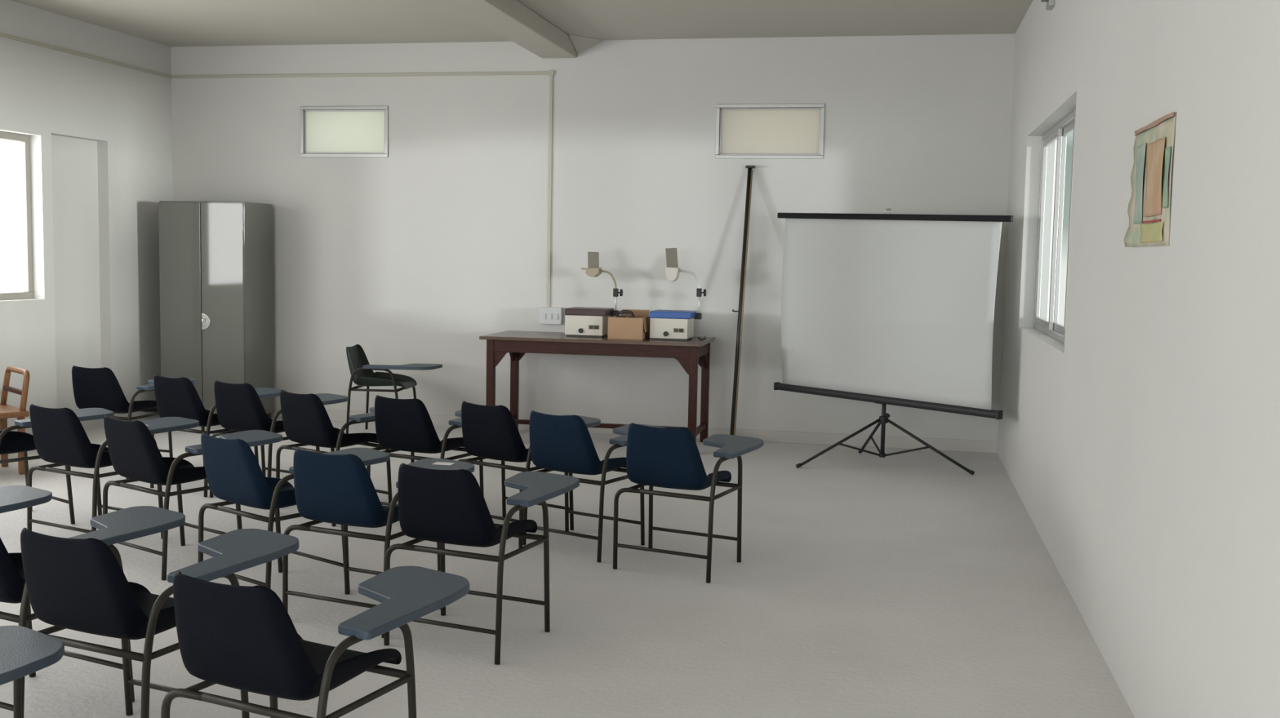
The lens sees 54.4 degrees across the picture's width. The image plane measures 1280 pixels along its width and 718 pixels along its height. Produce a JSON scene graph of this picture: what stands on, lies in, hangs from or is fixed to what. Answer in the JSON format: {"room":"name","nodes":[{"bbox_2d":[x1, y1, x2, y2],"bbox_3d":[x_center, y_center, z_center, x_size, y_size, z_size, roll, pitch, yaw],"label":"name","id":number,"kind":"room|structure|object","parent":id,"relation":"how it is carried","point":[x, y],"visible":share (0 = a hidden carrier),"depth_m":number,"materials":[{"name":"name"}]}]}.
{"room":"classroom","nodes":[
{"label":"classroom","id":0,"kind":"room"},
{"bbox_2d":[0,0,173,435],"bbox_3d":[-5.897,-0.623,4.742,0.220,3.411,14.644,2,5,11],"label":"wall","id":1,"kind":"structure","parent":0,"point":[100,133],"depth_m":10.48,"materials":[{"name":"paint"}]},
{"bbox_2d":[0,131,33,300],"bbox_3d":[-5.113,-1.022,8.633,0.050,1.290,2.580,2,5,11],"label":"window","id":2,"kind":"structure","parent":1,"relation":"in","point":[24,140],"depth_m":9.84,"materials":[{"name":"grey"}]},
{"bbox_2d":[0,32,172,78],"bbox_3d":[-4.835,-2.411,9.089,0.014,0.025,5.004,2,5,11],"label":"cable trunking","id":3,"kind":"object","parent":1,"relation":"attached to","point":[3,35],"visible":1,"depth_m":10.24,"materials":[{"name":"beige plastic"}]},
{"bbox_2d":[10,0,1033,47],"bbox_3d":[-2.076,-2.260,3.826,7.951,0.150,14.644,2,5,11],"label":"ceiling","id":4,"kind":"structure","parent":0,"point":[169,23],"depth_m":9.76,"materials":[{"name":"paint"}]},
{"bbox_2d":[439,0,604,58],"bbox_3d":[-2.118,-2.113,3.847,0.802,0.149,14.204,2,5,11],"label":"ceiling beam","id":5,"kind":"structure","parent":4,"relation":"attached to","point":[512,20],"depth_m":9.50,"materials":[{"name":"paint"}]},
{"bbox_2d":[0,416,1134,717],"bbox_3d":[-2.143,1.287,4.130,7.951,0.150,14.644,2,5,11],"label":"floor","id":6,"kind":"structure","parent":0,"point":[912,584],"depth_m":5.68,"materials":[{"name":"grey concrete"}]},
{"bbox_2d":[0,365,29,475],"bbox_3d":[-4.503,0.427,8.553,0.485,0.720,0.480,-4,7,-43],"label":"wooden chair","id":7,"kind":"object","parent":6,"relation":"on","point":[6,411],"visible":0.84,"depth_m":8.55,"materials":[{"name":"brown wood"}]},
{"bbox_2d":[0,485,52,513],"bbox_3d":[-2.669,0.774,4.678,0.601,0.758,0.810,3,5,26],"label":"chair","id":8,"kind":"object","parent":6,"relation":"on","point":[12,498],"visible":0.99,"depth_m":4.79,"materials":[{"name":"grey plastic"}]},
{"bbox_2d":[0,625,64,685],"bbox_3d":[-1.776,0.947,2.850,0.601,0.758,0.810,3,5,26],"label":"tablet arm","id":9,"kind":"object","parent":6,"relation":"on","point":[24,651],"visible":1,"depth_m":2.99,"materials":[{"name":"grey plastic"}]},
{"bbox_2d":[0,408,114,524],"bbox_3d":[-3.461,0.550,7.111,0.600,0.758,0.810,5,6,39],"label":"chair","id":10,"kind":"object","parent":6,"relation":"on","point":[11,442],"visible":0.5,"depth_m":7.03,"materials":[{"name":"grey plastic"}]},
{"bbox_2d":[0,506,185,717],"bbox_3d":[-2.023,0.815,4.333,0.601,0.758,0.810,4,5,27],"label":"chair","id":11,"kind":"object","parent":6,"relation":"on","point":[138,522],"visible":0.34,"depth_m":4.28,"materials":[{"name":"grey plastic"}]},
{"bbox_2d":[26,404,199,539],"bbox_3d":[-2.833,0.593,6.755,0.600,0.758,0.810,4,6,29],"label":"chair","id":12,"kind":"object","parent":6,"relation":"on","point":[60,438],"visible":0.69,"depth_m":6.44,"materials":[{"name":"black plastic"}]},
{"bbox_2d":[69,365,195,479],"bbox_3d":[-3.585,0.400,8.840,0.601,0.758,0.810,3,5,20],"label":"chair","id":13,"kind":"object","parent":6,"relation":"on","point":[93,388],"visible":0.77,"depth_m":8.49,"materials":[{"name":"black plastic"}]},
{"bbox_2d":[13,527,298,717],"bbox_3d":[-1.512,0.855,3.987,0.601,0.758,0.810,3,5,25],"label":"chair","id":14,"kind":"object","parent":6,"relation":"on","point":[76,584],"visible":0.71,"depth_m":3.66,"materials":[{"name":"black plastic"}]},
{"bbox_2d":[102,415,282,580],"bbox_3d":[-2.256,0.639,6.336,0.600,0.758,0.810,5,6,36],"label":"chair","id":15,"kind":"object","parent":6,"relation":"on","point":[135,455],"visible":0.76,"depth_m":6.04,"materials":[{"name":"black plastic"}]},
{"bbox_2d":[158,200,273,418],"bbox_3d":[-3.826,-0.420,11.240,0.820,1.975,0.571,2,5,11],"label":"tall cabinet","id":16,"kind":"object","parent":6,"relation":"on","point":[215,258],"visible":0.84,"depth_m":11.00,"materials":[{"name":"grey metal"}]},
{"bbox_2d":[150,374,286,497],"bbox_3d":[-2.789,0.461,8.303,0.601,0.758,0.810,4,6,31],"label":"chair","id":17,"kind":"object","parent":6,"relation":"on","point":[175,397],"visible":0.61,"depth_m":7.96,"materials":[{"name":"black plastic"}]},
{"bbox_2d":[209,380,348,497],"bbox_3d":[-2.304,0.494,8.029,0.600,0.758,0.810,4,6,31],"label":"chair","id":18,"kind":"object","parent":6,"relation":"on","point":[239,407],"visible":0.7,"depth_m":7.70,"materials":[{"name":"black plastic"}]},
{"bbox_2d":[198,432,390,591],"bbox_3d":[-1.599,0.696,5.826,0.600,0.758,0.810,5,6,38],"label":"chair","id":19,"kind":"object","parent":6,"relation":"on","point":[234,475],"visible":0.69,"depth_m":5.53,"materials":[{"name":"blue plastic"}]},
{"bbox_2d":[160,565,469,717],"bbox_3d":[-0.882,0.906,3.524,0.601,0.758,0.810,3,5,26],"label":"chair","id":20,"kind":"object","parent":6,"relation":"on","point":[245,638],"visible":1,"depth_m":3.22,"materials":[{"name":"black plastic"}]},
{"bbox_2d":[275,390,391,526],"bbox_3d":[-1.743,0.545,7.546,0.601,0.758,0.810,5,6,36],"label":"chair","id":21,"kind":"object","parent":6,"relation":"on","point":[306,421],"visible":0.72,"depth_m":7.25,"materials":[{"name":"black plastic"}]},
{"bbox_2d":[282,448,474,638],"bbox_3d":[-1.128,0.731,5.512,0.600,0.758,0.810,3,5,24],"label":"chair","id":22,"kind":"object","parent":6,"relation":"on","point":[334,489],"visible":0.75,"depth_m":5.18,"materials":[{"name":"blue plastic"}]},
{"bbox_2d":[431,462,455,465],"bbox_3d":[-0.898,0.479,5.696,0.090,0.002,0.060,2,5,11],"label":"paper scrap","id":23,"kind":"object","parent":22,"relation":"on","point":[436,463],"visible":1,"depth_m":5.69,"materials":[{"name":"white paper"}]},
{"bbox_2d":[346,344,442,434],"bbox_3d":[-2.084,0.273,10.651,0.810,0.758,0.601,2,5,6],"label":"chair","id":24,"kind":"object","parent":6,"relation":"on","point":[362,375],"visible":0.98,"depth_m":10.49,"materials":[{"name":"black plastic"}]},
{"bbox_2d":[366,395,484,506],"bbox_3d":[-1.184,0.567,7.423,0.601,0.758,0.810,4,6,28],"label":"chair","id":25,"kind":"object","parent":6,"relation":"on","point":[401,424],"visible":0.68,"depth_m":7.09,"materials":[{"name":"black plastic"}]},
{"bbox_2d":[383,463,579,664],"bbox_3d":[-0.633,0.766,5.210,0.601,0.758,0.810,3,5,24],"label":"chair","id":26,"kind":"object","parent":6,"relation":"on","point":[443,507],"visible":1,"depth_m":4.89,"materials":[{"name":"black plastic"}]},
{"bbox_2d":[457,401,600,545],"bbox_3d":[-0.631,0.598,7.182,0.600,0.758,0.810,4,6,35],"label":"chair","id":27,"kind":"object","parent":6,"relation":"on","point":[488,432],"visible":0.6,"depth_m":6.87,"materials":[{"name":"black plastic"}]},
{"bbox_2d":[518,410,662,562],"bbox_3d":[-0.225,0.635,6.834,0.601,0.758,0.810,4,6,33],"label":"chair","id":28,"kind":"object","parent":6,"relation":"on","point":[559,443],"visible":0.77,"depth_m":6.51,"materials":[{"name":"blue plastic"}]},
{"bbox_2d":[479,330,715,443],"bbox_3d":[-0.346,0.258,10.434,1.835,0.893,0.800,2,5,11],"label":"wooden table","id":29,"kind":"object","parent":6,"relation":"on","point":[693,352],"visible":0.82,"depth_m":10.14,"materials":[{"name":"brown wood"}]},
{"bbox_2d":[564,252,622,337],"bbox_3d":[-0.383,-0.544,10.430,0.427,0.705,0.336,2,5,11],"label":"projector","id":30,"kind":"object","parent":29,"relation":"on","point":[580,322],"visible":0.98,"depth_m":10.33,"materials":[{"name":"beige plastic"}]},
{"bbox_2d":[607,309,649,340],"bbox_3d":[-0.073,-0.288,10.291,0.309,0.229,0.376,2,5,11],"label":"cardboard box","id":31,"kind":"object","parent":29,"relation":"on","point":[637,327],"depth_m":10.12,"materials":[{"name":"brown cardboard"}]},
{"bbox_2d":[649,248,706,341],"bbox_3d":[0.316,-0.535,10.216,0.417,0.749,0.336,2,5,11],"label":"projector","id":32,"kind":"object","parent":29,"relation":"on","point":[664,325],"visible":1,"depth_m":10.12,"materials":[{"name":"beige plastic"}]},
{"bbox_2d":[613,422,764,582],"bbox_3d":[0.274,0.676,6.469,0.600,0.758,0.810,4,5,27],"label":"chair","id":33,"kind":"object","parent":6,"relation":"on","point":[658,457],"visible":1,"depth_m":6.16,"materials":[{"name":"blue plastic"}]},
{"bbox_2d":[729,165,755,435],"bbox_3d":[0.819,-0.437,10.301,0.100,2.346,0.686,2,5,15],"label":"leaning pole","id":34,"kind":"object","parent":6,"relation":"on","point":[748,190],"visible":0.92,"depth_m":10.29,"materials":[{"name":"grey metal"}]},
{"bbox_2d":[773,208,1013,475],"bbox_3d":[1.774,-0.151,9.393,0.985,1.970,2.200,-3,6,-40],"label":"projection screen","id":35,"kind":"object","parent":6,"relation":"on","point":[895,309],"visible":1,"depth_m":9.35,"materials":[{"name":"grey fabric"}]},
{"bbox_2d":[170,33,1015,441],"bbox_3d":[-0.668,-1.062,11.021,7.511,3.411,0.220,2,5,11],"label":"wall","id":36,"kind":"structure","parent":0,"point":[433,246],"depth_m":10.87,"materials":[{"name":"paint"}]},
{"bbox_2d":[300,106,388,157],"bbox_3d":[-2.666,-2.053,11.256,0.848,0.455,0.062,2,5,11],"label":"window","id":37,"kind":"structure","parent":36,"relation":"in","point":[326,131],"depth_m":11.25,"materials":[{"name":"beige glass"}]},
{"bbox_2d":[172,70,554,306],"bbox_3d":[-2.557,-1.545,11.246,3.658,2.052,0.018,2,5,11],"label":"cable trunking","id":38,"kind":"object","parent":36,"relation":"attached to","point":[551,73],"visible":1,"depth_m":10.96,"materials":[{"name":"beige plastic"}]},
{"bbox_2d":[539,306,563,324],"bbox_3d":[-0.782,-0.381,10.956,0.200,0.150,0.062,2,5,11],"label":"switch box","id":39,"kind":"object","parent":36,"relation":"attached to","point":[548,315],"visible":1,"depth_m":10.93,"materials":[{"name":"white plastic"}]},
{"bbox_2d":[542,313,546,319],"bbox_3d":[-0.844,-0.376,10.941,0.035,0.050,0.008,2,5,11],"label":"switch","id":40,"kind":"object","parent":39,"relation":"attached to","point":[544,315],"depth_m":10.94,"materials":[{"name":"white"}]},
{"bbox_2d":[547,313,551,319],"bbox_3d":[-0.790,-0.374,10.930,0.035,0.050,0.008,2,5,11],"label":"switch","id":41,"kind":"object","parent":39,"relation":"attached to","point":[549,315],"depth_m":10.93,"materials":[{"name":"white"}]},
{"bbox_2d":[554,314,558,319],"bbox_3d":[-0.736,-0.372,10.919,0.035,0.050,0.008,2,5,11],"label":"switch","id":42,"kind":"object","parent":39,"relation":"attached to","point":[556,316],"depth_m":10.91,"materials":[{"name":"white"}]},
{"bbox_2d":[271,407,997,453],"bbox_3d":[-0.723,0.596,11.049,7.511,0.100,0.012,2,5,11],"label":"baseboard","id":43,"kind":"structure","parent":36,"relation":"attached to","point":[766,436],"depth_m":10.59,"materials":[{"name":"grey paint"}]},
{"bbox_2d":[715,103,825,159],"bbox_3d":[1.095,-1.917,10.497,0.909,0.455,0.062,2,5,11],"label":"window","id":44,"kind":"structure","parent":36,"relation":"in","point":[774,131],"depth_m":10.49,"materials":[{"name":"beige glass"}]},
{"bbox_2d":[996,0,1279,717],"bbox_3d":[1.677,-0.349,3.214,0.220,3.411,14.644,2,5,11],"label":"wall","id":45,"kind":"structure","parent":0,"point":[1141,448],"depth_m":4.14,"materials":[{"name":"paint"}]},
{"bbox_2d":[1040,0,1054,10],"bbox_3d":[2.464,-2.165,7.536,0.075,0.080,0.150,2,5,11],"label":"junction box","id":46,"kind":"object","parent":45,"relation":"attached to","point":[1050,5],"visible":1,"depth_m":7.49,"materials":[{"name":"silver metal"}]},
{"bbox_2d":[1033,109,1075,343],"bbox_3d":[2.618,-0.797,7.622,0.090,1.352,2.440,2,5,11],"label":"window","id":47,"kind":"structure","parent":45,"relation":"in","point":[1060,132],"depth_m":8.16,"materials":[{"name":"silver metal"}]},
{"bbox_2d":[1124,111,1176,247],"bbox_3d":[1.803,-0.618,4.403,0.030,0.438,0.650,2,5,10],"label":"wall hanging","id":48,"kind":"object","parent":45,"relation":"attached to","point":[1149,203],"visible":1,"depth_m":4.37,"materials":[{"name":"paper"}]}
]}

